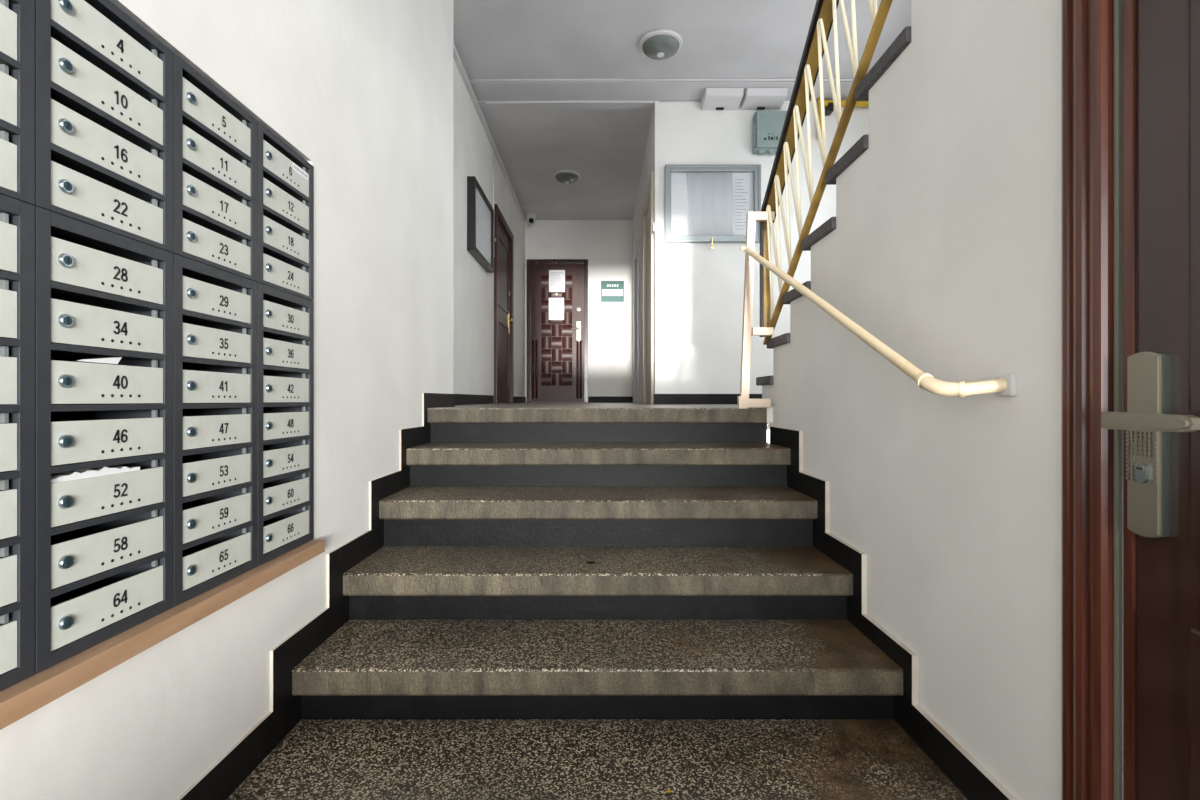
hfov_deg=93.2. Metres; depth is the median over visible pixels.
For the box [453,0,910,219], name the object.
ceiling
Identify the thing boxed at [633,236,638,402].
door
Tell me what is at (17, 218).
mailboxes
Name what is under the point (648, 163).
wall
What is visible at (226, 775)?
baseboard
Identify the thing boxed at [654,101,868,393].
wall
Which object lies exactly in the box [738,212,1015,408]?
handrail
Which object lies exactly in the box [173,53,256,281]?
mailboxes
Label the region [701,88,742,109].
junction box
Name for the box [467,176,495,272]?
display case
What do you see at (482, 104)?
trim
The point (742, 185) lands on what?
notice sheet
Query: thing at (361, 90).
wall
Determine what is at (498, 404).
floor
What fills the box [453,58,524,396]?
wall
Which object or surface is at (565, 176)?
ceiling lamp
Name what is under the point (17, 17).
mailboxes
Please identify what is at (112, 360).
letter
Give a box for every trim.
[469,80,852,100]
[478,101,654,108]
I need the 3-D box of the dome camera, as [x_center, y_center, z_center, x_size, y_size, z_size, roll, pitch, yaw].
[-0.955,-2.497,7.848,0.136,0.147,0.141,0,0,0]
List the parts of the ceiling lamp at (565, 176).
lamp shade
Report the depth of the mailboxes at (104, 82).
0.93 m
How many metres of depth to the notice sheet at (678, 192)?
4.82 m
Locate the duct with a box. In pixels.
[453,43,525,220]
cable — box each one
[493,150,493,208]
[659,101,700,101]
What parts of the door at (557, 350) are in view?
moulding, moulding, handle, moulding, moulding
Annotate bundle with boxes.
[51,465,139,482]
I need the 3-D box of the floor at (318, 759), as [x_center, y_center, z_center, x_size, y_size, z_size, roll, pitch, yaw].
[-0.100,0.922,-0.028,2.200,0.120,3.345,0,0,0]
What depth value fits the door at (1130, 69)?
0.85 m
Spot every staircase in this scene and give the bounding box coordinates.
[292,407,902,718]
[756,26,910,385]
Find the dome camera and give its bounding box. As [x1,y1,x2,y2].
[526,213,535,224]
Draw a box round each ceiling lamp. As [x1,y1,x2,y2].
[553,169,580,183]
[639,29,682,59]
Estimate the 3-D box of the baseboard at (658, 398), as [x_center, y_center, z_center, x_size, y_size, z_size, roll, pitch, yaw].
[1.378,-0.007,4.824,1.844,0.089,0.012,0,0,0]
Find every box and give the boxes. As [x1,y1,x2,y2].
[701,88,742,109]
[740,88,787,109]
[753,108,786,154]
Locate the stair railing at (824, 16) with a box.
[759,0,892,344]
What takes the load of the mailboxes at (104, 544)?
attached to the wall at (361, 90)
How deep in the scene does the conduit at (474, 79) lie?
4.53 m
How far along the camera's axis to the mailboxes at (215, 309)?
1.20 m
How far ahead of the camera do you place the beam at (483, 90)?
4.67 m
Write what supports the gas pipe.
attached to the wall at (699, 288)
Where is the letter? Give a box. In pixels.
[78,357,121,363]
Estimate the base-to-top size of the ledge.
0.034 m
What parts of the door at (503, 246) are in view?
panel moulding, handle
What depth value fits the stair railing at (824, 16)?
2.13 m
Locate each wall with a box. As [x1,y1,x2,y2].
[0,0,452,799]
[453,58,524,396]
[525,220,632,402]
[633,109,653,402]
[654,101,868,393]
[758,0,1060,799]
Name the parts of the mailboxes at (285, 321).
door, door, door, door, door, door, door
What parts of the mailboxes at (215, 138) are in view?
door, door, door, door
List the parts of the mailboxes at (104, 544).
door, door, door, door, door, door, door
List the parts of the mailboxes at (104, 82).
door, door, door, door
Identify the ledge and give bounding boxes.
[0,540,324,729]
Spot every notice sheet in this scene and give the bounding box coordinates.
[549,270,564,291]
[549,298,563,319]
[671,185,686,234]
[733,176,751,233]
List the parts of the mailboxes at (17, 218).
door, door, door, door, door, door, door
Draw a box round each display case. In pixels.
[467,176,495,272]
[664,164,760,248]
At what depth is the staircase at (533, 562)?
1.82 m
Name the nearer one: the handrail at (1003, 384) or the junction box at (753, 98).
the handrail at (1003, 384)
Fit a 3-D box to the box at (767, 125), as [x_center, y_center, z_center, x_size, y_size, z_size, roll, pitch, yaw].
[1.444,-2.271,4.775,0.313,0.409,0.111,0,0,0]
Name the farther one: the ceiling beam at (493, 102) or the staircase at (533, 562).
the ceiling beam at (493, 102)
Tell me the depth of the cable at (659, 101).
4.82 m
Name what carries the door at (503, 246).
in the wall at (473, 287)
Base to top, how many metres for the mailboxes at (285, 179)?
0.380 m
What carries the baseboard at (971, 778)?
attached to the wall at (944, 246)
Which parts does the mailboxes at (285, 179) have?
door, door, door, door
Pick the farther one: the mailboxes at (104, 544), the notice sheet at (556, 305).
the notice sheet at (556, 305)
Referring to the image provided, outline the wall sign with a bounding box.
[601,281,623,301]
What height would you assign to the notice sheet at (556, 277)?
0.313 m
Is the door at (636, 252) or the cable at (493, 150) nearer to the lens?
the cable at (493, 150)
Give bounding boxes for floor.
[226,719,967,799]
[455,403,769,429]
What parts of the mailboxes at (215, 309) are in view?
door, door, door, door, door, door, door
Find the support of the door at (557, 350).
in the wall at (607, 245)
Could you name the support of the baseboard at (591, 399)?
attached to the wall at (607, 245)
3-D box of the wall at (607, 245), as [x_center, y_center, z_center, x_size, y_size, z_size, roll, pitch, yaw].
[0.575,-1.216,8.175,3.650,2.707,0.150,0,0,0]
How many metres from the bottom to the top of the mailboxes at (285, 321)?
0.671 m
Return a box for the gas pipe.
[818,97,868,134]
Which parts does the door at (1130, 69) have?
casing, lock plate, handle, panel moulding, panel moulding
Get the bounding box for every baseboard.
[177,393,454,799]
[455,394,525,404]
[588,396,632,402]
[654,394,761,403]
[770,427,1016,799]
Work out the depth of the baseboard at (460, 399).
4.90 m
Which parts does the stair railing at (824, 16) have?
handrail, rail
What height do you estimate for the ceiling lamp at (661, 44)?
0.094 m
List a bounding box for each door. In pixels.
[494,204,513,403]
[527,259,587,402]
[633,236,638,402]
[642,171,653,403]
[1061,0,1199,799]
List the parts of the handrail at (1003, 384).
post, arm, arm, arm, rail, wall plate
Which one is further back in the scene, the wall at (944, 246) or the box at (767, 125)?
the box at (767, 125)
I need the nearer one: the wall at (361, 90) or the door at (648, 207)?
the wall at (361, 90)
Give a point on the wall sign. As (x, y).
(611, 291)
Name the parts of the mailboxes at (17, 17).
door, door, door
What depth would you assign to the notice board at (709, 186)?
4.82 m
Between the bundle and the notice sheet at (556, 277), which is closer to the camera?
the bundle
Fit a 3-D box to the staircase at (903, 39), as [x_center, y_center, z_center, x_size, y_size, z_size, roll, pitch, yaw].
[1.542,-0.725,1.830,1.496,1.524,2.120,0,0,0]
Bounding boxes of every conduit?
[474,79,853,80]
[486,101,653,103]

